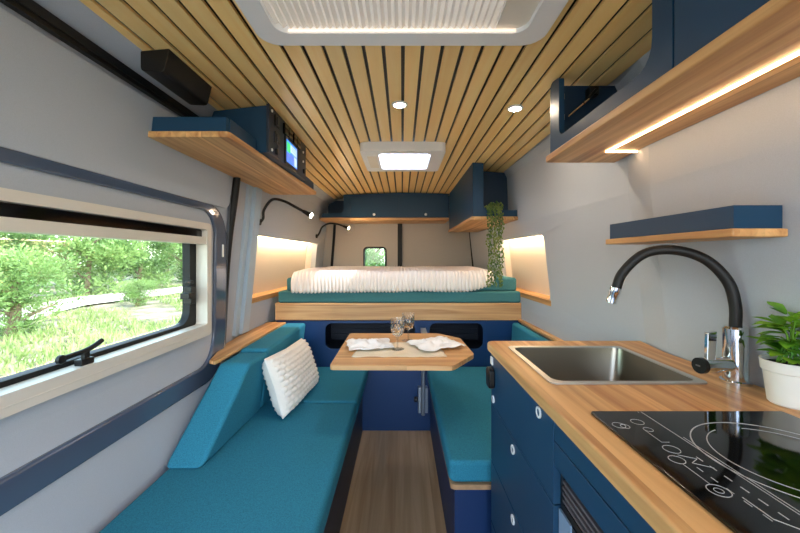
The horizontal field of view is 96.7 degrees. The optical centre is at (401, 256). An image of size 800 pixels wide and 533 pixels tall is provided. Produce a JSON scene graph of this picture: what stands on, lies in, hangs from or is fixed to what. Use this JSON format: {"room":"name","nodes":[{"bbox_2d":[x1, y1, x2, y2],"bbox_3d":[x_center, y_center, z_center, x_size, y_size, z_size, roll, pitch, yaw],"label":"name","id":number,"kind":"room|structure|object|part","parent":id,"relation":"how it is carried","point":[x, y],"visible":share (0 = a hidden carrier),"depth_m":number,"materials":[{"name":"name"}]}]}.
{"room":"vehicle interior","nodes":[
{"label":"vehicle interior","id":0,"kind":"room"},
{"bbox_2d":[0,0,336,359],"bbox_3d":[-0.872,0.272,1.325,0.341,1.856,5.050,0,0,0],"label":"wall","id":1,"kind":"structure","parent":0,"point":[57,104],"depth_m":1.03,"materials":[{"name":"grey paint"}]},
{"bbox_2d":[0,0,198,116],"bbox_3d":[-0.821,-0.551,0.275,0.022,0.047,2.550,0,0,0],"label":"trim","id":2,"kind":"structure","parent":1,"relation":"attached to","point":[30,10],"depth_m":0.93,"materials":[{"name":"black plastic"}]},
{"bbox_2d":[0,146,226,532],"bbox_3d":[-0.901,0.470,0.290,0.093,1.460,2.980,0,0,0],"label":"door","id":3,"kind":"structure","parent":1,"relation":"in","point":[72,461],"depth_m":1.03,"materials":[{"name":"grey metal"}]},
{"bbox_2d":[0,187,210,419],"bbox_3d":[-0.907,0.100,1.006,0.088,0.500,1.213,0,0,0],"label":"window","id":4,"kind":"structure","parent":3,"relation":"attached to","point":[20,211],"depth_m":1.04,"materials":[{"name":"beige plastic"}]},
{"bbox_3d":[-0.886,0.270,0.981,0.022,0.061,0.142,0,0,0],"label":"handle","id":5,"kind":"part","parent":4,"relation":"part of","materials":[{"name":"black plastic"}]},
{"bbox_3d":[-0.855,-0.379,0.443,0.042,0.282,2.685,0,0,0],"label":"panel","id":6,"kind":"part","parent":1,"relation":"part of","materials":[{"name":"grey fabric"}]},
{"bbox_2d":[225,181,232,344],"bbox_3d":[-0.889,0.175,1.796,0.074,1.150,0.037,0,0,0],"label":"trim","id":7,"kind":"structure","parent":1,"relation":"attached to","point":[229,206],"depth_m":1.78,"materials":[{"name":"grey"}]},
{"bbox_2d":[148,117,315,194],"bbox_3d":[-0.708,-0.436,1.738,0.319,0.072,1.105,0,0,0],"label":"wall shelf","id":8,"kind":"object","parent":1,"relation":"attached to","point":[219,143],"visible":0.89,"depth_m":1.35,"materials":[{"name":"brown wood"}]},
{"bbox_2d":[212,104,305,180],"bbox_3d":[-0.678,-0.520,1.705,0.311,0.195,0.550,0,0,0],"label":"control box","id":9,"kind":"object","parent":8,"relation":"on","point":[275,139],"visible":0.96,"depth_m":1.48,"materials":[{"name":"blue laminate"}]},
{"bbox_2d":[274,131,279,145],"bbox_3d":[-0.532,-0.505,1.515,0.006,0.048,0.052,0,0,0],"label":"switch plate","id":10,"kind":"object","parent":9,"relation":"attached to","point":[276,133],"depth_m":1.50,"materials":[{"name":"black plastic"}]},
{"bbox_2d":[274,114,279,129],"bbox_3d":[-0.532,-0.575,1.515,0.006,0.048,0.052,0,0,0],"label":"switch plate","id":11,"kind":"object","parent":9,"relation":"attached to","point":[276,117],"depth_m":1.50,"materials":[{"name":"black plastic"}]},
{"bbox_2d":[283,123,288,136],"bbox_3d":[-0.529,-0.579,1.620,0.012,0.048,0.052,0,0,0],"label":"switch","id":12,"kind":"object","parent":9,"relation":"attached to","point":[285,127],"depth_m":1.61,"materials":[{"name":"black plastic"}]},
{"bbox_3d":[-0.541,-0.520,1.705,0.012,0.195,0.550,0,0,0],"label":"panel","id":13,"kind":"part","parent":9,"relation":"part of","materials":[{"name":"black plastic"}]},
{"bbox_2d":[288,128,292,140],"bbox_3d":[-0.529,-0.579,1.680,0.012,0.048,0.052,0,0,0],"label":"switch","id":14,"kind":"object","parent":9,"relation":"attached to","point":[290,133],"depth_m":1.67,"materials":[{"name":"black plastic"}]},
{"bbox_2d":[292,133,296,145],"bbox_3d":[-0.529,-0.579,1.755,0.012,0.048,0.052,0,0,0],"label":"switch","id":15,"kind":"object","parent":9,"relation":"attached to","point":[294,143],"depth_m":1.73,"materials":[{"name":"black plastic"}]},
{"bbox_2d":[297,137,300,149],"bbox_3d":[-0.529,-0.579,1.815,0.012,0.048,0.052,0,0,0],"label":"switch","id":16,"kind":"object","parent":9,"relation":"attached to","point":[298,140],"depth_m":1.81,"materials":[{"name":"black plastic"}]},
{"bbox_2d":[226,177,240,295],"bbox_3d":[-0.875,0.005,1.795,0.120,0.873,0.044,0,0,0],"label":"trim","id":17,"kind":"structure","parent":1,"relation":"attached to","point":[236,181],"depth_m":1.79,"materials":[{"name":"black rubber"}]},
{"bbox_2d":[232,184,261,335],"bbox_3d":[-0.887,0.010,2.045,0.117,0.860,0.140,0,0,0],"label":"trim","id":18,"kind":"structure","parent":1,"relation":"attached to","point":[253,199],"depth_m":2.04,"materials":[{"name":"blue paint"}]},
{"bbox_2d":[209,322,285,364],"bbox_3d":[-0.861,0.454,1.983,0.128,0.016,0.924,0,0,0],"label":"ledge","id":19,"kind":"object","parent":1,"relation":"attached to","point":[242,341],"visible":0.9,"depth_m":1.90,"materials":[{"name":"brown wood"}]},
{"bbox_3d":[-0.952,0.269,2.850,0.107,0.032,1.403,0,0,2],"label":"niche sill","id":20,"kind":"part","parent":1,"relation":"part of","materials":[{"name":"brown wood"}]},
{"bbox_2d":[259,198,312,224],"bbox_3d":[-0.718,-0.280,2.190,0.333,0.170,0.040,0,0,0],"label":"reading lamp","id":21,"kind":"object","parent":1,"relation":"attached to","point":[309,214],"visible":0.98,"depth_m":2.18,"materials":[{"name":"black plastic"}]},
{"bbox_2d":[330,224,335,265],"bbox_3d":[-0.755,0.060,3.838,0.088,0.882,0.028,0,0,0],"label":"trim","id":22,"kind":"structure","parent":1,"relation":"attached to","point":[334,226],"depth_m":3.83,"materials":[{"name":"black rubber"}]},
{"bbox_2d":[316,223,349,237],"bbox_3d":[-0.666,-0.256,3.420,0.323,0.152,0.040,0,0,0],"label":"reading lamp","id":23,"kind":"object","parent":1,"relation":"attached to","point":[344,226],"visible":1,"depth_m":3.41,"materials":[{"name":"black plastic"}]},
{"bbox_2d":[323,197,397,266],"bbox_3d":[-0.475,0.250,3.875,0.950,1.900,0.050,0,0,0],"label":"door","id":24,"kind":"structure","parent":1,"relation":"in","point":[345,239],"depth_m":3.85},
{"bbox_2d":[363,247,386,265],"bbox_3d":[-0.292,0.051,3.850,0.253,0.325,0.060,0,0,0],"label":"window","id":25,"kind":"structure","parent":24,"relation":"attached to","point":[365,248],"depth_m":3.84,"materials":[{"name":"black rubber"}]},
{"bbox_2d":[356,240,393,265],"bbox_3d":[-0.292,0.043,3.848,0.415,0.455,0.004,0,0,0],"label":"window frame","id":26,"kind":"structure","parent":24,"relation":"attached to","point":[360,244],"depth_m":3.85,"materials":[{"name":"beige wood"}]},
{"bbox_2d":[319,193,448,223],"bbox_3d":[-0.174,-0.497,3.650,1.272,0.275,0.380,0,0,0],"label":"upper cabinet","id":27,"kind":"object","parent":1,"relation":"attached to","point":[379,208],"visible":0.99,"depth_m":3.49,"materials":[{"name":"blue wood"}]},
{"bbox_3d":[-0.270,-0.490,3.493,0.476,0.196,0.014,0,0,0],"label":"door","id":28,"kind":"part","parent":27,"relation":"part of","materials":[{"name":"blue laminate"}]},
{"bbox_3d":[0.210,-0.490,3.493,0.476,0.196,0.014,0,0,0],"label":"door","id":29,"kind":"part","parent":27,"relation":"part of","materials":[{"name":"blue laminate"}]},
{"bbox_2d":[398,224,401,266],"bbox_3d":[-0.022,0.300,3.839,0.049,1.400,0.022,0,0,0],"label":"trim","id":30,"kind":"structure","parent":1,"relation":"attached to","point":[399,225],"depth_m":3.83,"materials":[{"name":"black rubber"}]},
{"bbox_2d":[79,0,651,198],"bbox_3d":[0.000,-0.649,1.350,1.720,0.102,5.100,0,0,0],"label":"ceiling","id":31,"kind":"structure","parent":0,"point":[334,99],"depth_m":1.26,"materials":[{"name":"brown wood"}]},
{"bbox_2d":[141,49,211,105],"bbox_3d":[-0.716,-0.570,1.146,0.083,0.067,0.232,0,0,0],"label":"speaker","id":32,"kind":"object","parent":31,"relation":"attached to","point":[162,65],"visible":1,"depth_m":1.09},
{"bbox_2d":[392,101,407,108],"bbox_3d":[-0.010,-0.637,1.490,0.068,0.006,0.068,0,0,0],"label":"recessed light","id":33,"kind":"object","parent":31,"relation":"in","point":[397,104],"visible":1,"depth_m":1.48,"materials":[{"name":"white plastic"}]},
{"bbox_2d":[395,103,404,106],"bbox_3d":[-0.010,-0.638,1.490,0.044,0.002,0.044,0,0,0],"label":"diffuser","id":34,"kind":"object","parent":33,"relation":"attached to","point":[396,104],"depth_m":1.49,"materials":[{"name":"white plastic"}]},
{"bbox_2d":[235,0,568,45],"bbox_3d":[-0.001,-0.616,0.609,0.772,0.048,0.777,0,0,0],"label":"roof hatch","id":35,"kind":"object","parent":31,"relation":"attached to","point":[276,22],"visible":1,"depth_m":0.91,"materials":[{"name":"white plastic"}]},
{"bbox_2d":[262,0,505,28],"bbox_3d":[-0.044,-0.608,0.602,0.588,0.009,0.680,0,0,0],"label":"blind","id":36,"kind":"object","parent":35,"relation":"hanging from","point":[276,14],"depth_m":0.89,"materials":[{"name":"fabric"}]},
{"bbox_2d":[360,141,445,171],"bbox_3d":[0.004,-0.618,2.208,0.481,0.064,0.479,0,0,0],"label":"roof hatch","id":37,"kind":"object","parent":31,"relation":"attached to","point":[370,151],"visible":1,"depth_m":2.02,"materials":[{"name":"white plastic"}]},
{"bbox_2d":[507,105,522,111],"bbox_3d":[0.473,-0.620,1.487,0.068,0.006,0.068,0,0,0],"label":"recessed light","id":38,"kind":"object","parent":31,"relation":"in","point":[513,108],"visible":1,"depth_m":1.48,"materials":[{"name":"white plastic"}]},
{"bbox_2d":[510,107,520,110],"bbox_3d":[0.473,-0.621,1.487,0.044,0.002,0.044,0,0,0],"label":"diffuser","id":39,"kind":"object","parent":38,"relation":"attached to","point":[511,108],"depth_m":1.49,"materials":[{"name":"beige plastic"}]},
{"bbox_2d":[340,431,446,532],"bbox_3d":[0.000,1.230,1.350,2.000,0.060,5.100,0,0,0],"label":"floor","id":40,"kind":"structure","parent":0,"point":[394,486],"depth_m":1.85,"materials":[{"name":"brown wood"}]},
{"bbox_2d":[323,399,361,532],"bbox_3d":[-0.552,1.015,0.922,0.595,0.370,3.045,0,0,0],"label":"bench","id":41,"kind":"object","parent":40,"relation":"on","point":[334,520],"visible":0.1,"depth_m":1.68,"materials":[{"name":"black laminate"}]},
{"bbox_2d":[99,403,356,532],"bbox_3d":[-0.533,0.789,0.618,0.603,0.080,2.435,0,0,0],"label":"seat cushion","id":42,"kind":"object","parent":41,"relation":"on","point":[275,474],"visible":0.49,"depth_m":1.17,"materials":[{"name":"teal fabric"}]},
{"bbox_2d":[167,353,266,467],"bbox_3d":[-0.745,0.605,1.494,0.187,0.286,0.481,0,0,0],"label":"cushion","id":43,"kind":"object","parent":42,"relation":"on","point":[233,395],"visible":1,"depth_m":1.43,"materials":[{"name":"teal fabric"}]},
{"bbox_2d":[266,367,367,412],"bbox_3d":[-0.533,0.789,2.141,0.603,0.080,0.598,0,0,0],"label":"seat cushion","id":44,"kind":"object","parent":41,"relation":"on","point":[333,386],"visible":0.27,"depth_m":2.04,"materials":[{"name":"teal fabric"}]},
{"bbox_2d":[240,323,304,407],"bbox_3d":[-0.748,0.599,2.088,0.182,0.298,0.693,0,0,0],"label":"cushion","id":45,"kind":"object","parent":44,"relation":"on","point":[281,338],"visible":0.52,"depth_m":1.94,"materials":[{"name":"teal fabric"}]},
{"bbox_2d":[262,338,318,418],"bbox_3d":[-0.578,0.617,1.895,0.188,0.294,0.544,0,0,4],"label":"pillow","id":46,"kind":"object","parent":44,"relation":"on","point":[289,374],"visible":1,"depth_m":1.71,"materials":[{"name":"white fabric"}]},
{"bbox_2d":[275,302,520,430],"bbox_3d":[-0.018,0.759,3.141,1.713,0.881,1.378,0,0,0],"label":"bed","id":47,"kind":"object","parent":40,"relation":"on","point":[388,404],"visible":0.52,"depth_m":2.46,"materials":[{"name":"brown wood"}]},
{"bbox_2d":[278,290,519,302],"bbox_3d":[-0.018,0.278,3.130,1.683,0.080,1.340,0,0,0],"label":"mattress","id":48,"kind":"object","parent":47,"relation":"on","point":[285,296],"visible":0.47,"depth_m":2.46,"materials":[{"name":"green fabric"}]},
{"bbox_2d":[287,274,515,290],"bbox_3d":[-0.003,0.191,3.138,1.604,0.092,1.325,0,0,0],"label":"mattress","id":49,"kind":"object","parent":48,"relation":"on","point":[509,283],"visible":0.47,"depth_m":2.48,"materials":[{"name":"green fabric"}]},
{"bbox_2d":[291,266,493,293],"bbox_3d":[-0.065,0.165,3.091,1.405,0.174,1.309,0,0,0],"label":"blanket","id":50,"kind":"object","parent":49,"relation":"on","point":[330,279],"visible":1,"depth_m":2.45,"materials":[{"name":"white fabric"}]},
{"bbox_2d":[330,328,473,415],"bbox_3d":[0.014,0.757,1.970,0.651,0.605,0.965,0,0,0],"label":"table","id":51,"kind":"object","parent":47,"relation":"attached to","point":[458,356],"visible":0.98,"depth_m":1.59,"materials":[{"name":"brown wood"}]},
{"bbox_2d":[351,342,446,356],"bbox_3d":[-0.013,0.453,1.748,0.435,0.005,0.282,0,0,0],"label":"table runner","id":52,"kind":"object","parent":51,"relation":"on","point":[406,350],"visible":0.65,"depth_m":1.68,"materials":[{"name":"beige fabric"}]},
{"bbox_2d":[346,338,393,350],"bbox_3d":[-0.165,0.430,1.798,0.232,0.038,0.205,0,0,-12],"label":"napkin","id":53,"kind":"object","parent":52,"relation":"on","point":[353,344],"visible":1,"depth_m":1.75,"materials":[{"name":"white fabric"}]},
{"bbox_2d":[391,317,403,347],"bbox_3d":[-0.022,0.375,1.735,0.067,0.149,0.069,0,0,0],"label":"wine glass","id":54,"kind":"object","parent":52,"relation":"on","point":[397,323],"visible":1,"depth_m":1.71,"materials":[{"name":"clear glass"}]},
{"bbox_2d":[391,317,403,336],"bbox_3d":[-0.022,0.344,1.735,0.067,0.088,0.069,0,0,0],"label":"bowl","id":55,"kind":"object","parent":54,"relation":"on","point":[397,323],"depth_m":1.71,"materials":[{"name":"clear glass"}]},
{"bbox_2d":[406,336,465,350],"bbox_3d":[0.167,0.428,1.798,0.252,0.036,0.204,0,0,-25],"label":"napkin","id":56,"kind":"object","parent":52,"relation":"on","point":[439,342],"visible":1,"depth_m":1.76,"materials":[{"name":"white fabric"}]},
{"bbox_2d":[402,312,414,339],"bbox_3d":[0.034,0.379,1.925,0.067,0.149,0.069,0,0,0],"label":"wine glass","id":57,"kind":"object","parent":51,"relation":"on","point":[409,320],"visible":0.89,"depth_m":1.90,"materials":[{"name":"clear glass"}]},
{"bbox_2d":[402,312,414,329],"bbox_3d":[0.034,0.348,1.925,0.067,0.088,0.069,0,0,0],"label":"bowl","id":58,"kind":"object","parent":57,"relation":"on","point":[409,320],"depth_m":1.90,"materials":[{"name":"clear glass"}]},
{"bbox_2d":[428,382,491,532],"bbox_3d":[0.494,1.015,1.870,0.632,0.370,1.150,0,0,0],"label":"bench","id":59,"kind":"object","parent":40,"relation":"on","point":[466,505],"visible":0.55,"depth_m":1.31,"materials":[{"name":"blue laminate"}]},
{"bbox_2d":[427,367,491,481],"bbox_3d":[0.491,0.789,1.870,0.638,0.080,1.140,0,0,0],"label":"seat cushion","id":60,"kind":"object","parent":59,"relation":"on","point":[461,396],"visible":0.46,"depth_m":1.64,"materials":[{"name":"teal fabric"}]},
{"bbox_2d":[511,323,548,340],"bbox_3d":[0.774,0.598,1.927,0.076,0.300,1.015,0,0,0],"label":"cushion","id":61,"kind":"object","parent":60,"relation":"on","point":[519,332],"visible":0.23,"depth_m":2.21,"materials":[{"name":"teal fabric"}]},
{"bbox_2d":[486,354,655,532],"bbox_3d":[0.543,0.761,0.433,0.514,0.878,1.567,0,0,0],"label":"base cabinet","id":62,"kind":"object","parent":40,"relation":"on","point":[530,454],"visible":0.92,"depth_m":0.82,"materials":[{"name":"blue laminate"}]},
{"bbox_2d":[486,366,494,388],"bbox_3d":[0.295,0.403,1.189,0.019,0.065,0.048,0,0,0],"label":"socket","id":63,"kind":"object","parent":62,"relation":"attached to","point":[490,370],"depth_m":1.17,"materials":[{"name":"black plastic"}]},
{"bbox_3d":[0.314,1.016,0.967,0.018,0.228,0.500,0,0,0],"label":"drawer","id":64,"kind":"part","parent":62,"relation":"part of","materials":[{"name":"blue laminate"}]},
{"bbox_3d":[0.314,0.796,0.967,0.018,0.204,0.500,0,0,0],"label":"drawer","id":65,"kind":"part","parent":62,"relation":"part of","materials":[{"name":"blue laminate"}]},
{"bbox_3d":[0.314,0.410,0.967,0.018,0.176,0.500,0,0,0],"label":"drawer","id":66,"kind":"part","parent":62,"relation":"part of","materials":[{"name":"blue laminate"}]},
{"bbox_3d":[0.314,0.597,0.967,0.018,0.190,0.500,0,0,0],"label":"drawer","id":67,"kind":"part","parent":62,"relation":"part of","materials":[{"name":"blue laminate"}]},
{"bbox_2d":[559,475,603,532],"bbox_3d":[0.547,0.777,0.436,0.466,0.710,0.552,0,0,0],"label":"fridge","id":68,"kind":"object","parent":62,"relation":"in","point":[574,517],"visible":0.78,"depth_m":0.66,"materials":[{"name":"grey"}]},
{"bbox_3d":[0.326,0.807,0.446,0.016,0.605,0.532,0,0,0],"label":"door","id":69,"kind":"part","parent":68,"relation":"part of","materials":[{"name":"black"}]},
{"bbox_2d":[487,341,799,532],"bbox_3d":[0.559,0.305,0.441,0.535,0.030,1.582,0,0,0],"label":"countertop","id":70,"kind":"structure","parent":62,"relation":"on","point":[660,502],"depth_m":0.69,"materials":[{"name":"brown wood"}]},
{"bbox_2d":[508,346,706,384],"bbox_3d":[0.520,0.358,0.976,0.364,0.144,0.340,0,0,0],"label":"sink","id":71,"kind":"object","parent":70,"relation":"in","point":[559,365],"visible":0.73,"depth_m":1.12,"materials":[{"name":"silver metal"}]},
{"bbox_2d":[606,245,752,386],"bbox_3d":[0.657,0.130,0.850,0.289,0.320,0.094,0,0,22],"label":"tap","id":72,"kind":"object","parent":70,"relation":"on","point":[734,363],"visible":1,"depth_m":0.81,"materials":[{"name":"silver metal"}]},
{"bbox_3d":[0.664,0.068,0.874,0.262,0.195,0.027,0,0,26],"label":"hose spout","id":73,"kind":"part","parent":72,"relation":"part of","materials":[{"name":"black plastic"}]},
{"bbox_3d":[0.701,0.202,0.808,0.024,0.067,0.010,0,0,0],"label":"lever","id":74,"kind":"part","parent":72,"relation":"part of","materials":[{"name":"silver metal"}]},
{"bbox_2d":[591,411,799,532],"bbox_3d":[0.524,0.286,0.401,0.355,0.006,0.512,0,0,0],"label":"induction hob","id":75,"kind":"object","parent":70,"relation":"in","point":[742,467],"visible":1,"depth_m":0.51,"materials":[{"name":"black glass"}]},
{"bbox_2d":[746,301,799,409],"bbox_3d":[0.758,0.192,0.702,0.107,0.197,0.131,0,0,0],"label":"potted plant","id":76,"kind":"object","parent":70,"relation":"on","point":[780,366],"visible":1,"depth_m":0.70,"materials":[{"name":"green plant"}]},
{"bbox_3d":[0.766,0.247,0.700,0.091,0.086,0.091,0,0,0],"label":"pot","id":77,"kind":"part","parent":76,"relation":"part of","materials":[{"name":"white ceramic"}]},
{"bbox_2d":[470,50,799,387],"bbox_3d":[0.825,0.272,1.325,0.251,1.856,5.050,0,0,0],"label":"wall","id":78,"kind":"structure","parent":0,"point":[564,269],"depth_m":1.06,"materials":[{"name":"grey paint"}]},
{"bbox_2d":[402,221,471,266],"bbox_3d":[0.475,0.250,3.875,0.950,1.900,0.050,0,0,0],"label":"door","id":79,"kind":"structure","parent":78,"relation":"in","point":[422,244],"depth_m":3.85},
{"bbox_2d":[469,232,473,266],"bbox_3d":[0.762,0.060,3.838,0.083,0.881,0.028,0,0,0],"label":"trim","id":80,"kind":"structure","parent":78,"relation":"attached to","point":[469,232],"depth_m":3.83,"materials":[{"name":"black rubber"}]},
{"bbox_2d":[448,163,517,231],"bbox_3d":[0.621,-0.431,2.910,0.333,0.377,1.170,0,0,0],"label":"upper cabinet","id":81,"kind":"object","parent":78,"relation":"attached to","point":[476,188],"visible":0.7,"depth_m":2.52,"materials":[{"name":"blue wood"}]},
{"bbox_3d":[0.473,-0.444,2.914,0.018,0.353,1.152,0,0,0],"label":"panel","id":82,"kind":"part","parent":81,"relation":"part of","materials":[{"name":"blue laminate"}]},
{"bbox_2d":[484,201,504,287],"bbox_3d":[0.608,-0.084,2.370,0.131,0.567,0.187,0,0,0],"label":"trailing plant","id":83,"kind":"object","parent":81,"relation":"hanging from","point":[491,207],"visible":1,"depth_m":2.30,"materials":[{"name":"green plant"}]},
{"bbox_3d":[0.625,-0.444,2.344,0.322,0.353,0.018,0,0,0],"label":"panel","id":84,"kind":"part","parent":81,"relation":"part of","materials":[{"name":"blue laminate"}]},
{"bbox_3d":[0.634,-0.441,2.527,0.301,0.348,0.015,0,0,0],"label":"panel","id":85,"kind":"part","parent":81,"relation":"part of","materials":[{"name":"blue laminate"}]},
{"bbox_3d":[0.871,0.259,2.440,0.108,0.032,0.922,0,0,-1],"label":"niche sill","id":86,"kind":"part","parent":78,"relation":"part of","materials":[{"name":"brown wood"}]},
{"bbox_2d":[518,319,563,340],"bbox_3d":[0.815,0.436,1.873,0.034,0.017,1.145,0,0,0],"label":"ledge","id":87,"kind":"object","parent":78,"relation":"attached to","point":[542,332],"visible":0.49,"depth_m":2.06,"materials":[{"name":"brown wood"}]},
{"bbox_2d":[546,0,799,162],"bbox_3d":[0.645,-0.474,0.439,0.260,0.281,1.678,0,0,0],"label":"upper cabinet","id":88,"kind":"object","parent":78,"relation":"attached to","point":[707,58],"visible":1,"depth_m":0.71,"materials":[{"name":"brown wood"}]},
{"bbox_3d":[0.660,-0.480,1.254,0.229,0.239,0.016,0,0,0],"label":"panel","id":89,"kind":"part","parent":88,"relation":"part of","materials":[{"name":"blue laminate"}]},
{"bbox_3d":[0.535,-0.488,0.977,0.018,0.254,0.570,0,0,0],"label":"panel","id":90,"kind":"part","parent":88,"relation":"part of","materials":[{"name":"blue laminate"}]},
{"bbox_3d":[0.535,-0.489,0.144,0.018,0.252,1.088,0,0,0],"label":"door","id":91,"kind":"part","parent":88,"relation":"part of","materials":[{"name":"blue laminate"}]},
{"bbox_2d":[606,205,787,244],"bbox_3d":[0.721,-0.072,0.926,0.130,0.064,0.443,0,0,0],"label":"wall shelf","id":92,"kind":"object","parent":78,"relation":"attached to","point":[734,222],"visible":1,"depth_m":0.78,"materials":[{"name":"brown wood"}]},
{"label":"outside","id":93,"kind":"structure","parent":0,"visible":0},
{"bbox_2d":[0,268,181,377],"bbox_3d":[-10.000,1.766,15.000,90.000,0.113,90.000,0,0,0],"label":"ground","id":94,"kind":"structure","parent":93,"point":[154,310],"depth_m":10.88,"materials":[{"name":"green plant"}]},
{"bbox_2d":[0,232,26,248],"bbox_3d":[-20.264,-1.658,15.687,6.282,7.196,4.866,0,0,0],"label":"pine tree","id":95,"kind":"object","parent":94,"relation":"on","point":[3,234],"visible":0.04,"depth_m":17.32,"materials":[{"name":"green plant"}]},
{"bbox_2d":[0,247,37,290],"bbox_3d":[-13.077,0.649,10.767,3.188,2.438,2.713,0,0,0],"label":"bush","id":96,"kind":"object","parent":94,"relation":"on","point":[19,247],"visible":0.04,"depth_m":11.51,"materials":[{"name":"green plant"}]},
{"bbox_2d":[0,232,61,306],"bbox_3d":[-14.050,-0.725,12.755,5.112,5.520,3.646,0,0,-14],"label":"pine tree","id":97,"kind":"object","parent":94,"relation":"on","point":[22,239],"visible":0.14,"depth_m":13.44,"materials":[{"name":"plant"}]},
{"bbox_2d":[0,242,89,337],"bbox_3d":[-8.665,0.749,7.939,2.656,2.217,2.261,0,0,0],"label":"bush","id":98,"kind":"object","parent":94,"relation":"on","point":[11,294],"visible":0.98,"depth_m":7.76,"materials":[{"name":"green plant"}]},
{"bbox_2d":[0,233,98,287],"bbox_3d":[-20.285,-1.667,21.322,6.646,7.176,4.740,0,0,-14],"label":"pine tree","id":99,"kind":"object","parent":94,"relation":"on","point":[62,264],"visible":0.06,"depth_m":20.19,"materials":[{"name":"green plant"}]},
{"bbox_2d":[0,287,181,325],"bbox_3d":[-11.536,1.676,15.013,4.303,0.045,40.170,0,0,-3],"label":"path","id":100,"kind":"structure","parent":94,"relation":"on","point":[93,299],"depth_m":13.79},
{"bbox_2d":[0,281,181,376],"bbox_3d":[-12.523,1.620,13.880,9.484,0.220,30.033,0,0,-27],"label":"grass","id":101,"kind":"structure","parent":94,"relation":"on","point":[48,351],"depth_m":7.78,"materials":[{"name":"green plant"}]},
{"bbox_2d":[32,234,152,295],"bbox_3d":[-13.941,-0.626,16.375,4.832,5.330,3.743,0,0,0],"label":"tree","id":102,"kind":"object","parent":94,"relation":"on","point":[93,250],"visible":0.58,"depth_m":15.97,"materials":[{"name":"green plant"}]},
{"bbox_2d":[85,239,160,278],"bbox_3d":[-20.085,-1.667,27.122,6.646,7.176,4.740,0,0,-14],"label":"pine tree","id":103,"kind":"object","parent":94,"relation":"on","point":[148,252],"visible":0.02,"depth_m":26.96,"materials":[{"name":"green plant"}]},
{"bbox_2d":[97,238,177,288],"bbox_3d":[-14.250,-0.725,20.555,5.112,5.520,3.646,0,0,-14],"label":"pine tree","id":104,"kind":"object","parent":94,"relation":"on","point":[148,273],"visible":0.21,"depth_m":20.08,"materials":[{"name":"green plant"}]},
{"bbox_2d":[115,277,163,306],"bbox_3d":[-9.420,1.250,12.723,1.459,1.108,1.576,0,0,-13],"label":"bush","id":105,"kind":"object","parent":94,"relation":"on","point":[134,295],"visible":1,"depth_m":12.49,"materials":[{"name":"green plant"}]},
{"bbox_2d":[142,241,181,273],"bbox_3d":[-21.164,-1.777,32.987,6.282,7.462,4.866,0,0,0],"label":"pine tree","id":106,"kind":"object","parent":94,"relation":"on","point":[142,241],"visible":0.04,"depth_m":32.45,"materials":[{"name":"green plant"}]},
{"bbox_2d":[155,242,181,281],"bbox_3d":[-14.341,-0.626,24.575,4.832,5.330,3.743,0,0,0],"label":"pine tree","id":107,"kind":"object","parent":94,"relation":"on","point":[179,249],"visible":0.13,"depth_m":23.80,"materials":[{"name":"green plant"}]},
{"bbox_2d":[365,248,384,265],"bbox_3d":[-0.650,-0.725,14.555,5.112,5.520,3.646,0,0,-14],"label":"pine tree","id":108,"kind":"object","parent":94,"relation":"on","point":[373,255],"visible":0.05,"depth_m":13.39,"materials":[{"name":"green plant"}]}
]}

